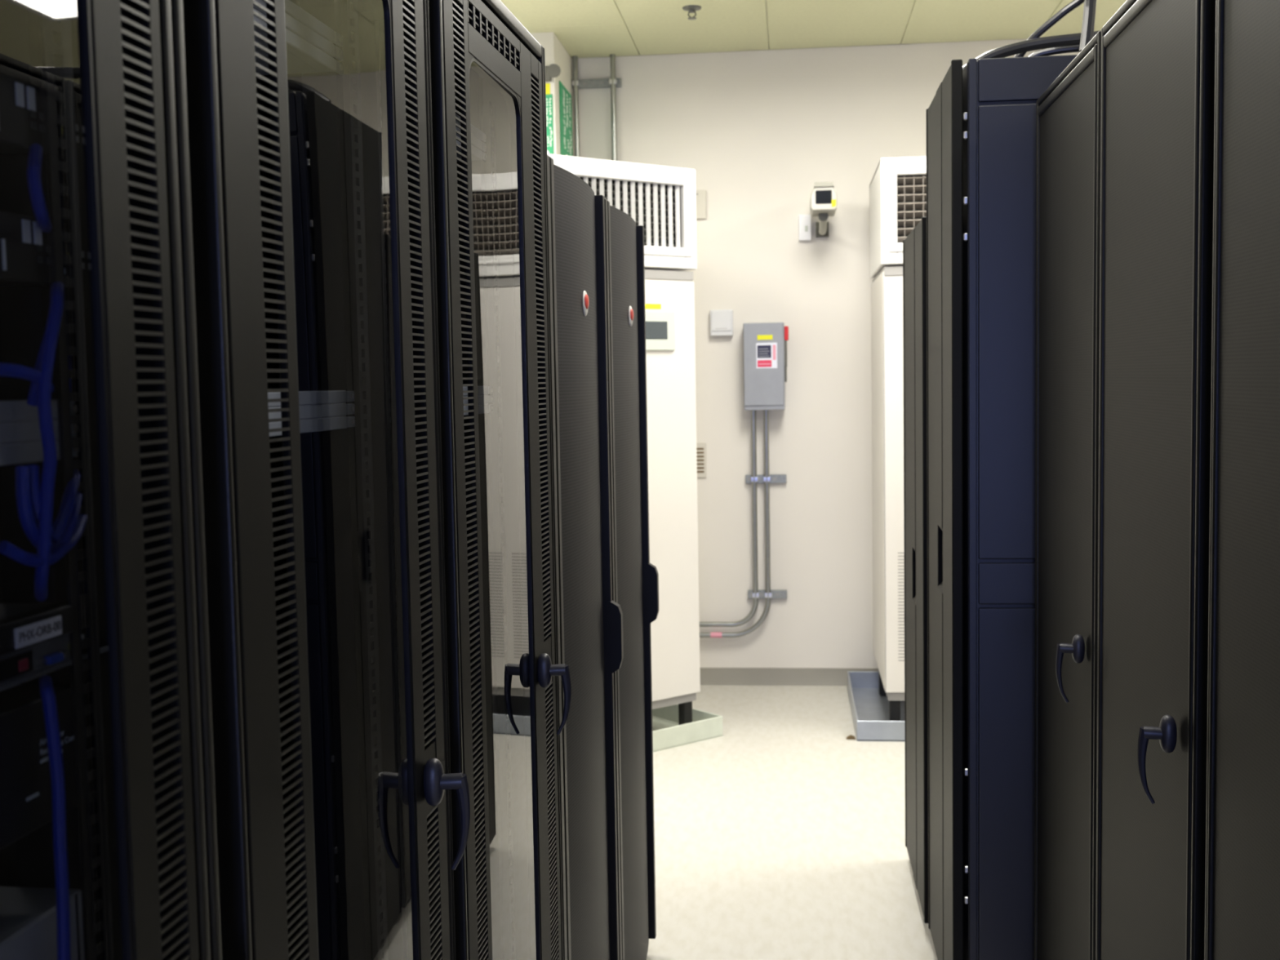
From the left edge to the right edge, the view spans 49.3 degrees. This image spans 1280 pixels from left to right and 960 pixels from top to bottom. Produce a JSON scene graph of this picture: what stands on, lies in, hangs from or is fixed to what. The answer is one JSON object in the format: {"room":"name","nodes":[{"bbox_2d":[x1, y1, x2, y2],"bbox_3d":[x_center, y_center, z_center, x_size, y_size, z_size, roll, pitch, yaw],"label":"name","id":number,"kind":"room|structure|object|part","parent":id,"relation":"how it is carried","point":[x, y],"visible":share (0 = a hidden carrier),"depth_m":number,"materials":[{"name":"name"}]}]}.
{"room":"server room","nodes":[
{"label":"server room","id":0,"kind":"room"},
{"bbox_2d":[530,31,573,156],"bbox_3d":[-0.687,-0.483,6.563,0.730,3.034,0.540,-1,4,6],"label":"wall","id":1,"kind":"structure","parent":0,"point":[555,52],"depth_m":6.21,"materials":[{"name":"paint"}]},
{"bbox_2d":[546,93,553,154],"bbox_3d":[-0.414,-1.556,6.178,0.060,0.300,0.005,-1,4,6],"label":"safety sign","id":2,"kind":"object","parent":1,"relation":"attached to","point":[549,122],"visible":0.54,"depth_m":6.17,"materials":[{"name":"green"}]},
{"bbox_2d":[545,63,560,94],"bbox_3d":[-0.398,-1.763,6.120,0.070,0.120,0.149,-3,5,-28],"label":"fire alarm","id":3,"kind":"object","parent":1,"relation":"attached to","point":[553,70],"visible":0.66,"depth_m":6.06,"materials":[{"name":"grey plastic"}]},
{"bbox_2d":[559,80,573,155],"bbox_3d":[-0.340,-1.619,6.441,0.005,0.375,0.330,-1,4,6],"label":"safety sign","id":4,"kind":"object","parent":1,"relation":"attached to","point":[566,116],"visible":0.89,"depth_m":6.41,"materials":[{"name":"green"}]},
{"bbox_2d":[646,684,937,959],"bbox_3d":[0.380,1.452,1.308,6.910,0.100,11.180,-1,4,6],"label":"floor","id":5,"kind":"structure","parent":0,"point":[780,835],"depth_m":4.53,"materials":[{"name":"plastic"}]},
{"bbox_2d":[0,0,222,959],"bbox_3d":[-0.791,0.450,0.796,0.998,2.016,0.592,0,4,8],"label":"tall cabinet","id":6,"kind":"object","parent":5,"relation":"on","point":[134,75],"depth_m":0.95,"materials":[{"name":"black metal"}]},
{"bbox_2d":[26,333,44,406],"bbox_3d":[-0.396,-0.075,0.923,0.013,0.053,0.029,-1,4,6],"label":"cable","id":7,"kind":"object","parent":6,"relation":"attached to","point":[32,400],"visible":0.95,"depth_m":0.91,"materials":[{"name":"blue plastic"}]},
{"bbox_2d":[15,466,57,550],"bbox_3d":[-0.397,0.021,0.917,0.010,0.062,0.046,-1,4,2],"label":"cable","id":8,"kind":"object","parent":6,"relation":"attached to","point":[27,521],"visible":0.88,"depth_m":0.90,"materials":[{"name":"blue plastic"}]},
{"bbox_3d":[-0.679,0.207,0.773,0.501,0.086,0.505,0,4,8],"label":"console drawer","id":9,"kind":"part","parent":6,"relation":"part of","materials":[{"name":"black metal"}]},
{"bbox_3d":[-0.484,-0.030,0.728,0.103,0.014,0.541,0,4,8],"label":"patch panel","id":10,"kind":"part","parent":6,"relation":"part of","materials":[{"name":"grey metal"}]},
{"bbox_3d":[-0.483,-0.016,0.730,0.103,0.014,0.541,0,4,8],"label":"patch panel","id":11,"kind":"part","parent":6,"relation":"part of","materials":[{"name":"grey metal"}]},
{"bbox_3d":[-0.483,-0.002,0.731,0.103,0.014,0.541,0,4,8],"label":"patch panel","id":12,"kind":"part","parent":6,"relation":"part of","materials":[{"name":"grey metal"}]},
{"bbox_2d":[26,465,54,534],"bbox_3d":[-0.395,0.014,0.918,0.011,0.049,0.026,-1,4,6],"label":"cable","id":13,"kind":"object","parent":6,"relation":"attached to","point":[34,485],"visible":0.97,"depth_m":0.91,"materials":[{"name":"blue plastic"}]},
{"bbox_2d":[0,886,84,959],"bbox_3d":[-0.701,0.353,0.785,0.551,0.086,0.500,0,4,8],"label":"server","id":14,"kind":"object","parent":6,"relation":"in","point":[28,915],"visible":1,"depth_m":0.95,"materials":[{"name":"black metal"}]},
{"bbox_2d":[0,72,85,158],"bbox_3d":[-0.585,-0.226,0.738,0.302,0.044,0.571,0,4,8],"label":"server","id":15,"kind":"object","parent":6,"relation":"in","point":[22,126],"visible":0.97,"depth_m":0.92,"materials":[{"name":"black metal"}]},
{"bbox_2d":[0,514,87,567],"bbox_3d":[-0.396,0.038,0.940,0.018,0.034,0.123,-1,4,2],"label":"cable","id":16,"kind":"object","parent":6,"relation":"in","point":[6,548],"visible":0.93,"depth_m":0.91,"materials":[{"name":"blue plastic"}]},
{"bbox_2d":[0,210,91,286],"bbox_3d":[-0.584,-0.137,0.745,0.302,0.044,0.571,0,4,8],"label":"server","id":17,"kind":"object","parent":6,"relation":"in","point":[25,260],"visible":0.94,"depth_m":0.93,"materials":[{"name":"black metal"}]},
{"bbox_2d":[26,143,52,232],"bbox_3d":[-0.400,-0.196,0.928,0.011,0.057,0.050,-2,4,-18],"label":"cable","id":18,"kind":"object","parent":17,"relation":"attached to","point":[35,153],"visible":1,"depth_m":0.91,"materials":[{"name":"blue plastic"}]},
{"bbox_2d":[34,281,63,601],"bbox_3d":[-0.398,-0.028,0.939,0.027,0.219,0.073,-3,4,-21],"label":"cable","id":19,"kind":"object","parent":17,"relation":"attached to","point":[56,302],"visible":1,"depth_m":0.91,"materials":[{"name":"blue plastic"}]},
{"bbox_2d":[0,362,53,393],"bbox_3d":[-0.396,-0.064,0.884,0.012,0.021,0.087,-1,4,6],"label":"cable","id":20,"kind":"object","parent":19,"relation":"attached to","point":[10,370],"visible":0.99,"depth_m":0.88,"materials":[{"name":"blue plastic"}]},
{"bbox_2d":[0,599,108,691],"bbox_3d":[-0.700,0.127,0.785,0.557,0.042,0.555,0,4,8],"label":"server","id":21,"kind":"object","parent":6,"relation":"in","point":[34,638],"visible":0.99,"depth_m":0.94,"materials":[{"name":"grey metal"}]},
{"bbox_2d":[39,675,71,959],"bbox_3d":[-0.393,0.266,0.941,0.012,0.266,0.039,-3,5,-28],"label":"cable","id":22,"kind":"object","parent":21,"relation":"hanging from","point":[46,691],"visible":1,"depth_m":0.93,"materials":[{"name":"blue plastic"}]},
{"bbox_2d":[51,469,80,542],"bbox_3d":[-0.396,0.015,0.965,0.013,0.050,0.066,-1,4,-5],"label":"cable","id":23,"kind":"object","parent":6,"relation":"in","point":[64,514],"visible":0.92,"depth_m":0.95,"materials":[{"name":"blue plastic"}]},
{"bbox_2d":[55,491,82,544],"bbox_3d":[-0.396,0.026,0.969,0.014,0.047,0.061,-1,4,-5],"label":"cable","id":24,"kind":"object","parent":6,"relation":"in","point":[67,535],"visible":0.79,"depth_m":0.96,"materials":[{"name":"blue plastic"}]},
{"bbox_3d":[-0.406,0.420,1.013,0.039,1.830,0.034,0,4,8],"label":"rail","id":25,"kind":"part","parent":6,"relation":"part of","materials":[{"name":"black metal"}]},
{"bbox_3d":[-0.357,0.434,0.721,0.022,1.930,0.541,0,4,8],"label":"door","id":26,"kind":"part","parent":6,"relation":"part of","materials":[{"name":"black metal"}]},
{"bbox_3d":[-0.372,0.436,0.735,0.055,1.996,0.592,0,4,8],"label":"frame","id":27,"kind":"part","parent":6,"relation":"part of","materials":[{"name":"black metal"}]},
{"bbox_2d":[69,0,470,959],"bbox_3d":[-0.704,0.404,1.406,0.998,2.016,0.563,0,4,8],"label":"tall cabinet","id":28,"kind":"object","parent":5,"relation":"on","point":[220,55],"depth_m":1.43,"materials":[{"name":"black metal"}]},
{"bbox_3d":[-0.405,-0.431,1.303,0.103,0.014,0.457,0,4,8],"label":"patch panel","id":29,"kind":"part","parent":28,"relation":"part of","materials":[{"name":"grey metal"}]},
{"bbox_3d":[-0.405,-0.446,1.302,0.103,0.014,0.457,0,4,8],"label":"patch panel","id":30,"kind":"part","parent":28,"relation":"part of","materials":[{"name":"grey metal"}]},
{"bbox_3d":[-0.398,-0.076,1.329,0.103,0.014,0.457,0,4,8],"label":"patch panel","id":31,"kind":"part","parent":28,"relation":"part of","materials":[{"name":"grey metal"}]},
{"bbox_3d":[-0.398,-0.048,1.331,0.103,0.014,0.457,0,4,8],"label":"patch panel","id":32,"kind":"part","parent":28,"relation":"part of","materials":[{"name":"grey metal"}]},
{"bbox_3d":[-0.398,-0.062,1.330,0.103,0.014,0.457,0,4,8],"label":"patch panel","id":33,"kind":"part","parent":28,"relation":"part of","materials":[{"name":"grey metal"}]},
{"bbox_3d":[-0.405,-0.461,1.301,0.103,0.014,0.457,0,4,8],"label":"patch panel","id":34,"kind":"part","parent":28,"relation":"part of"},
{"bbox_3d":[-0.285,0.390,1.346,0.055,1.996,0.563,0,4,8],"label":"frame","id":35,"kind":"part","parent":28,"relation":"part of","materials":[{"name":"black metal"}]},
{"bbox_3d":[-0.270,0.388,1.337,0.022,1.930,0.525,0,4,8],"label":"door","id":36,"kind":"part","parent":28,"relation":"part of","materials":[{"name":"black metal"}]},
{"bbox_3d":[-0.321,0.375,1.610,0.039,1.830,0.034,0,4,8],"label":"rail","id":37,"kind":"part","parent":28,"relation":"part of","materials":[{"name":"black metal"}]},
{"bbox_3d":[-0.224,0.329,1.516,0.022,0.052,0.026,0,4,8],"label":"handle","id":38,"kind":"part","parent":28,"relation":"part of","materials":[{"name":"black plastic"}]},
{"bbox_3d":[-0.207,0.328,1.515,0.030,0.018,0.020,0,4,8],"label":"handle post","id":39,"kind":"part","parent":28,"relation":"part of","materials":[{"name":"black plastic"}]},
{"bbox_3d":[-0.197,0.374,1.519,0.024,0.107,0.016,0,4,8],"label":"lever","id":40,"kind":"part","parent":28,"relation":"part of","materials":[{"name":"black plastic"}]},
{"bbox_2d":[0,0,570,959],"bbox_3d":[-0.618,0.357,2.017,0.998,2.016,0.589,0,4,8],"label":"tall cabinet","id":41,"kind":"object","parent":5,"relation":"on","point":[488,70],"depth_m":2.13,"materials":[{"name":"black metal"}]},
{"bbox_3d":[-0.308,0.368,1.700,0.039,1.830,0.034,0,4,8],"label":"rail","id":42,"kind":"part","parent":41,"relation":"part of","materials":[{"name":"black metal"}]},
{"bbox_3d":[-0.615,0.321,2.310,0.920,1.926,0.004,0,4,8],"label":"panel","id":43,"kind":"part","parent":41,"relation":"part of","materials":[{"name":"black metal"}]},
{"bbox_3d":[-0.319,-0.491,1.907,0.103,0.014,0.484,0,4,8],"label":"patch panel","id":44,"kind":"part","parent":41,"relation":"part of","materials":[{"name":"black metal"}]},
{"bbox_3d":[-0.319,-0.506,1.906,0.103,0.014,0.484,0,4,8],"label":"patch panel","id":45,"kind":"part","parent":41,"relation":"part of","materials":[{"name":"black metal"}]},
{"bbox_3d":[-0.318,-0.476,1.909,0.103,0.014,0.484,0,4,8],"label":"patch panel","id":46,"kind":"part","parent":41,"relation":"part of","materials":[{"name":"black metal"}]},
{"bbox_3d":[-0.312,-0.121,1.934,0.103,0.014,0.484,0,4,8],"label":"patch panel","id":47,"kind":"part","parent":41,"relation":"part of","materials":[{"name":"black metal"}]},
{"bbox_3d":[-0.311,-0.093,1.936,0.103,0.014,0.484,0,4,8],"label":"patch panel","id":48,"kind":"part","parent":41,"relation":"part of","materials":[{"name":"black metal"}]},
{"bbox_3d":[-0.312,-0.107,1.935,0.103,0.014,0.484,0,4,8],"label":"patch panel","id":49,"kind":"part","parent":41,"relation":"part of","materials":[{"name":"black metal"}]},
{"bbox_3d":[-0.198,0.344,1.956,0.055,1.996,0.589,0,4,8],"label":"frame","id":50,"kind":"part","parent":41,"relation":"part of","materials":[{"name":"black metal"}]},
{"bbox_3d":[-0.233,0.328,2.232,0.039,1.830,0.034,0,4,8],"label":"rail","id":51,"kind":"part","parent":41,"relation":"part of","materials":[{"name":"black"}]},
{"bbox_3d":[-0.183,0.342,1.946,0.022,1.930,0.545,0,4,8],"label":"door","id":52,"kind":"part","parent":41,"relation":"part of","materials":[{"name":"black metal"}]},
{"bbox_3d":[-0.143,0.285,2.088,0.022,0.052,0.026,0,4,8],"label":"handle","id":53,"kind":"part","parent":41,"relation":"part of","materials":[{"name":"black plastic"}]},
{"bbox_3d":[-0.125,0.284,2.087,0.030,0.018,0.020,0,4,8],"label":"handle post","id":54,"kind":"part","parent":41,"relation":"part of","materials":[{"name":"black plastic"}]},
{"bbox_3d":[-0.115,0.331,2.091,0.024,0.107,0.016,0,4,8],"label":"lever","id":55,"kind":"part","parent":41,"relation":"part of","materials":[{"name":"black plastic"}]},
{"bbox_2d":[546,154,623,959],"bbox_3d":[-0.567,0.367,2.768,0.990,1.885,0.593,0,4,8],"label":"tall cabinet","id":56,"kind":"object","parent":5,"relation":"on","point":[590,623],"visible":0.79,"depth_m":2.69,"materials":[{"name":"black metal"}]},
{"bbox_3d":[-0.138,0.341,2.705,0.080,1.831,0.593,0,4,8],"label":"frame","id":57,"kind":"part","parent":56,"relation":"part of","materials":[{"name":"black metal"}]},
{"bbox_3d":[-0.050,0.335,2.973,0.025,0.158,0.024,0,4,8],"label":"handle","id":58,"kind":"part","parent":56,"relation":"part of","materials":[{"name":"black plastic"}]},
{"bbox_2d":[604,197,658,959],"bbox_3d":[-0.482,0.323,3.360,0.990,1.885,0.593,0,4,8],"label":"tall cabinet","id":59,"kind":"object","parent":5,"relation":"on","point":[634,580],"visible":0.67,"depth_m":3.30,"materials":[{"name":"black metal"}]},
{"bbox_3d":[-0.054,0.296,3.297,0.080,1.831,0.593,0,4,8],"label":"frame","id":60,"kind":"part","parent":59,"relation":"part of","materials":[{"name":"black metal"}]},
{"bbox_3d":[0.034,0.290,3.565,0.025,0.158,0.024,0,4,8],"label":"handle","id":61,"kind":"part","parent":59,"relation":"part of","materials":[{"name":"black plastic"}]},
{"bbox_2d":[652,704,723,752],"bbox_3d":[-0.301,1.042,5.829,1.018,0.085,0.804,-4,5,-39],"label":"pan","id":62,"kind":"object","parent":5,"relation":"on","point":[667,733],"visible":0.25,"depth_m":5.78,"materials":[{"name":"white metal"}]},
{"bbox_2d":[546,153,700,725],"bbox_3d":[-0.316,-0.091,5.742,0.900,2.333,0.698,-4,5,-39],"label":"air conditioner","id":63,"kind":"object","parent":62,"relation":"on","point":[661,199],"visible":0.23,"depth_m":5.66,"materials":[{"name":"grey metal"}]},
{"bbox_2d":[546,153,697,271],"bbox_3d":[-0.336,-1.052,5.674,1.120,0.405,1.120,-1,4,6],"label":"hood","id":64,"kind":"object","parent":63,"relation":"attached to","point":[661,199],"depth_m":5.58,"materials":[{"name":"white metal"}]},
{"bbox_3d":[-0.108,0.064,5.496,0.884,1.703,0.007,-4,5,-39],"label":"panel","id":65,"kind":"part","parent":63,"relation":"part of","materials":[{"name":"white metal"}]},
{"bbox_3d":[-0.301,0.915,5.819,0.860,0.039,0.648,-4,5,-39],"label":"rail","id":66,"kind":"part","parent":63,"relation":"part of","materials":[{"name":"grey metal"}]},
{"bbox_3d":[0.191,0.990,5.853,0.044,0.143,0.044,-4,5,-39],"label":"leg","id":67,"kind":"part","parent":63,"relation":"part of","materials":[{"name":"black metal"}]},
{"bbox_2d":[846,734,855,739],"bbox_3d":[0.871,1.062,5.755,0.038,0.014,0.024,-1,4,6],"label":"scrap","id":68,"kind":"object","parent":5,"relation":"on","point":[849,737],"visible":1,"depth_m":5.74,"materials":[{"name":"brown"}]},
{"bbox_2d":[847,671,904,742],"bbox_3d":[1.493,0.987,6.132,1.112,0.085,0.968,-1,4,6],"label":"pan","id":69,"kind":"object","parent":5,"relation":"on","point":[869,709],"visible":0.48,"depth_m":6.18,"materials":[{"name":"grey metal"}]},
{"bbox_2d":[869,155,926,720],"bbox_3d":[1.501,-0.154,6.021,0.950,2.353,0.818,-1,4,6],"label":"air conditioner","id":70,"kind":"object","parent":69,"relation":"on","point":[897,186],"visible":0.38,"depth_m":5.70,"materials":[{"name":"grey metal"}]},
{"bbox_3d":[1.134,0.927,6.483,0.044,0.143,0.044,-1,4,6],"label":"leg","id":71,"kind":"part","parent":70,"relation":"part of","materials":[{"name":"black"}]},
{"bbox_3d":[1.462,0.025,5.646,0.934,1.703,0.007,-1,4,6],"label":"panel","id":72,"kind":"part","parent":70,"relation":"part of","materials":[{"name":"white metal"}]},
{"bbox_3d":[1.062,0.978,5.809,0.044,0.143,0.044,-1,4,6],"label":"leg","id":73,"kind":"part","parent":70,"relation":"part of","materials":[{"name":"black metal"}]},
{"bbox_3d":[1.520,0.862,6.100,0.910,0.039,0.768,-1,4,6],"label":"rail","id":74,"kind":"part","parent":70,"relation":"part of","materials":[{"name":"grey metal"}]},
{"bbox_2d":[869,155,926,278],"bbox_3d":[1.484,-1.115,5.950,0.950,0.425,0.818,-1,4,6],"label":"hood","id":75,"kind":"object","parent":70,"relation":"attached to","point":[898,186],"depth_m":5.61,"materials":[{"name":"white metal"}]},
{"bbox_2d":[902,216,928,923],"bbox_3d":[1.244,0.245,3.893,0.950,1.900,0.616,-1,4,6],"label":"tall cabinet","id":76,"kind":"object","parent":5,"relation":"on","point":[914,246],"visible":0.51,"depth_m":3.87,"materials":[{"name":"black"}]},
{"bbox_2d":[925,54,1077,959],"bbox_3d":[1.184,0.159,3.268,0.950,2.165,0.567,-1,4,6],"label":"tall cabinet","id":77,"kind":"object","parent":5,"relation":"on","point":[981,118],"visible":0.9,"depth_m":3.04,"materials":[{"name":"black"}]},
{"bbox_3d":[0.723,0.143,3.319,0.024,2.125,0.561,-1,4,6],"label":"door","id":78,"kind":"part","parent":77,"relation":"part of","materials":[{"name":"black metal"}]},
{"bbox_3d":[0.727,0.169,3.049,0.016,2.134,0.034,-1,4,6],"label":"corner post","id":79,"kind":"part","parent":77,"relation":"part of","materials":[{"name":"black metal"}]},
{"bbox_3d":[1.192,0.749,3.032,0.894,0.952,0.014,-1,4,6],"label":"panel","id":80,"kind":"part","parent":77,"relation":"part of","materials":[{"name":"blue metal"}]},
{"bbox_3d":[1.183,0.221,2.994,0.894,0.091,0.014,-1,4,6],"label":"panel","id":81,"kind":"part","parent":77,"relation":"part of","materials":[{"name":"blue metal"}]},
{"bbox_3d":[1.173,-0.316,2.954,0.894,0.971,0.014,-1,4,6],"label":"panel","id":82,"kind":"part","parent":77,"relation":"part of","materials":[{"name":"black"}]},
{"bbox_3d":[1.163,-0.853,2.915,0.894,0.090,0.014,-1,4,6],"label":"panel","id":83,"kind":"part","parent":77,"relation":"part of","materials":[{"name":"black metal"}]},
{"bbox_2d":[962,30,1100,70],"bbox_3d":[1.081,-0.961,3.071,0.742,0.096,0.089,1,4,22],"label":"power cable","id":84,"kind":"object","parent":77,"relation":"on","point":[1072,39],"visible":0.41,"depth_m":3.15,"materials":[{"name":"black plastic"}]},
{"bbox_2d":[1027,44,1080,57],"bbox_3d":[1.151,-0.962,3.147,0.587,0.071,0.025,0,4,18],"label":"power cable","id":85,"kind":"object","parent":77,"relation":"on","point":[1068,49],"visible":0.23,"depth_m":3.20,"materials":[{"name":"black plastic"}]},
{"bbox_2d":[1034,30,1101,959],"bbox_3d":[1.286,0.253,2.642,1.048,2.065,0.595,-1,4,6],"label":"tall cabinet","id":86,"kind":"object","parent":5,"relation":"on","point":[1068,138],"visible":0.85,"depth_m":2.63,"materials":[{"name":"black metal"}]},
{"bbox_3d":[0.756,0.347,2.494,0.024,0.107,0.016,-1,4,6],"label":"lever","id":87,"kind":"part","parent":86,"relation":"part of","materials":[{"name":"black plastic"}]},
{"bbox_3d":[0.764,0.300,2.489,0.030,0.018,0.020,-1,4,6],"label":"handle post","id":88,"kind":"part","parent":86,"relation":"part of","materials":[{"name":"black plastic"}]},
{"bbox_3d":[0.781,0.301,2.485,0.022,0.052,0.026,-1,4,6],"label":"handle","id":89,"kind":"part","parent":86,"relation":"part of","materials":[{"name":"black plastic"}]},
{"bbox_2d":[1095,0,1215,959],"bbox_3d":[1.222,0.298,2.044,1.048,2.065,0.580,-1,4,6],"label":"tall cabinet","id":90,"kind":"object","parent":5,"relation":"on","point":[1157,78],"visible":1,"depth_m":2.00,"materials":[{"name":"black metal"}]},
{"bbox_3d":[0.693,0.391,1.904,0.024,0.107,0.016,-1,4,6],"label":"lever","id":91,"kind":"part","parent":90,"relation":"part of","materials":[{"name":"black plastic"}]},
{"bbox_3d":[0.701,0.344,1.899,0.030,0.018,0.020,-1,4,6],"label":"handle post","id":92,"kind":"part","parent":90,"relation":"part of","materials":[{"name":"black plastic"}]},
{"bbox_3d":[0.718,0.345,1.895,0.022,0.052,0.026,-1,4,6],"label":"handle","id":93,"kind":"part","parent":90,"relation":"part of","materials":[{"name":"black plastic"}]},
{"bbox_2d":[1204,0,1279,959],"bbox_3d":[1.154,0.345,1.415,1.048,2.065,0.590,-1,4,6],"label":"tall cabinet","id":94,"kind":"object","parent":5,"relation":"on","point":[1242,873],"visible":1,"depth_m":1.60,"materials":[{"name":"black metal"}]},
{"bbox_3d":[0.701,0.340,1.463,0.038,2.045,0.590,-1,4,6],"label":"frame","id":95,"kind":"part","parent":94,"relation":"part of","materials":[{"name":"black metal"}]},
{"bbox_3d":[0.694,0.331,1.463,0.028,1.991,0.558,-1,4,6],"label":"door","id":96,"kind":"part","parent":94,"relation":"part of","materials":[{"name":"black metal"}]},
{"bbox_2d":[500,0,1126,58],"bbox_3d":[0.323,-1.679,1.080,6.910,0.120,11.180,-1,4,6],"label":"ceiling","id":97,"kind":"structure","parent":0,"point":[585,28],"depth_m":6.05,"materials":[{"name":"beige tile"}]},
{"bbox_2d":[682,4,701,19],"bbox_3d":[0.216,-1.936,5.782,0.080,0.047,0.080,-1,4,6],"label":"sprinkler","id":98,"kind":"object","parent":97,"relation":"attached to","point":[690,8],"visible":1,"depth_m":5.77,"materials":[{"name":"grey metal"}]},
{"bbox_2d":[1013,0,1084,57],"bbox_3d":[0.982,-1.349,3.101,0.348,0.858,0.040,1,5,31],"label":"power cable","id":99,"kind":"object","parent":97,"relation":"hanging from","point":[1074,4],"visible":0.62,"depth_m":3.15,"materials":[{"name":"black plastic"}]},
{"bbox_2d":[1079,0,1097,51],"bbox_3d":[0.954,-1.339,2.944,0.048,0.851,0.025,-1,4,6],"label":"metal rod","id":100,"kind":"object","parent":97,"relation":"hanging from","point":[1090,6],"visible":0.78,"depth_m":2.96,"materials":[{"name":"white metal"}]},
{"bbox_2d":[572,39,1079,668],"bbox_3d":[0.944,-0.521,6.697,6.910,3.030,0.120,-1,4,6],"label":"wall","id":101,"kind":"structure","parent":0,"point":[757,130],"depth_m":6.64,"materials":[{"name":"paint"}]},
{"bbox_2d":[571,55,579,156],"bbox_3d":[-0.287,-0.800,6.712,0.036,2.430,0.033,-1,4,6],"label":"conduit","id":102,"kind":"object","parent":101,"relation":"attached to","point":[575,82],"visible":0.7,"depth_m":6.63,"materials":[{"name":"metal"}]},
{"bbox_2d":[572,77,622,88],"bbox_3d":[-0.206,-1.890,6.646,0.237,0.041,0.022,-1,4,6],"label":"channel","id":103,"kind":"object","parent":101,"relation":"attached to","point":[601,82],"visible":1,"depth_m":6.64,"materials":[{"name":"metal"}]},
{"bbox_2d":[608,53,617,160],"bbox_3d":[-0.108,-0.802,6.692,0.036,2.430,0.033,-1,4,6],"label":"conduit","id":104,"kind":"object","parent":101,"relation":"attached to","point":[613,81],"visible":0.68,"depth_m":6.61,"materials":[{"name":"metal"}]},
{"bbox_2d":[695,190,706,219],"bbox_3d":[0.265,-1.312,6.642,0.102,0.136,0.014,-1,4,6],"label":"blank plate","id":105,"kind":"object","parent":101,"relation":"attached to","point":[700,195],"visible":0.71,"depth_m":6.63,"materials":[{"name":"beige plastic"}]},
{"bbox_2d":[696,442,706,477],"bbox_3d":[0.276,-0.095,6.734,0.090,0.170,0.010,-1,4,6],"label":"air vent","id":106,"kind":"object","parent":101,"relation":"in","point":[700,446],"visible":0.54,"depth_m":6.73,"materials":[{"name":"beige"}]},
{"bbox_2d":[710,309,733,336],"bbox_3d":[0.390,-0.750,6.655,0.108,0.124,0.044,-1,4,6],"label":"thermostat","id":107,"kind":"object","parent":101,"relation":"attached to","point":[721,320],"visible":1,"depth_m":6.64,"materials":[{"name":"white plastic"}]},
{"bbox_2d":[699,410,759,626],"bbox_3d":[0.249,0.188,6.728,0.642,1.052,0.032,-1,4,6],"label":"conduit","id":108,"kind":"object","parent":101,"relation":"attached to","point":[754,479],"visible":0.91,"depth_m":6.69,"materials":[{"name":"metal"}]},
{"bbox_2d":[699,409,772,637],"bbox_3d":[0.280,0.214,6.726,0.702,1.106,0.034,-1,4,6],"label":"conduit","id":109,"kind":"object","parent":101,"relation":"attached to","point":[766,478],"visible":0.94,"depth_m":6.69,"materials":[{"name":"metal"}]},
{"bbox_2d":[742,322,788,410],"bbox_3d":[0.599,-0.538,6.604,0.212,0.410,0.133,-1,4,6],"label":"electrical box","id":110,"kind":"object","parent":101,"relation":"attached to","point":[765,344],"visible":1,"depth_m":6.54,"materials":[{"name":"grey metal"}]},
{"bbox_3d":[0.686,-0.604,6.558,0.011,0.145,0.030,-1,4,6],"label":"lever","id":111,"kind":"part","parent":110,"relation":"part of","materials":[{"name":"grey metal"}]},
{"bbox_2d":[745,474,786,483],"bbox_3d":[0.605,-0.005,6.700,0.196,0.041,0.022,-1,4,6],"label":"channel","id":112,"kind":"object","parent":101,"relation":"attached to","point":[775,478],"visible":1,"depth_m":6.69,"materials":[{"name":"metal"}]},
{"bbox_2d":[747,589,786,598],"bbox_3d":[0.616,0.552,6.740,0.188,0.041,0.022,-1,4,6],"label":"channel","id":113,"kind":"object","parent":101,"relation":"attached to","point":[776,593],"visible":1,"depth_m":6.73,"materials":[{"name":"metal"}]},
{"bbox_2d":[699,667,879,685],"bbox_3d":[0.963,0.953,6.739,6.710,0.085,0.012,-1,4,6],"label":"baseboard","id":114,"kind":"structure","parent":101,"relation":"attached to","point":[708,676],"depth_m":6.77,"materials":[{"name":"plastic"}]},
{"bbox_2d":[798,214,811,240],"bbox_3d":[0.779,-1.192,6.587,0.058,0.120,0.032,-1,4,6],"label":"plate","id":115,"kind":"object","parent":101,"relation":"attached to","point":[804,220],"visible":0.95,"depth_m":6.58,"materials":[{"name":"white plastic"}]},
{"bbox_2d":[804,225,808,231],"bbox_3d":[0.785,-1.186,6.574,0.014,0.028,0.005,-1,4,6],"label":"socket","id":116,"kind":"object","parent":115,"relation":"attached to","point":[806,226],"depth_m":6.57,"materials":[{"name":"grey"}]},
{"bbox_2d":[809,182,836,237],"bbox_3d":[0.839,-1.236,6.392,0.116,0.204,0.398,-1,4,6],"label":"security camera","id":117,"kind":"object","parent":101,"relation":"attached to","point":[823,202],"visible":1,"depth_m":6.21,"materials":[{"name":"beige plastic"}]},
{"bbox_3d":[0.847,-1.187,6.456,0.034,0.093,0.243,-1,4,6],"label":"arm","id":118,"kind":"part","parent":117,"relation":"part of","materials":[{"name":"beige plastic"}]}
]}

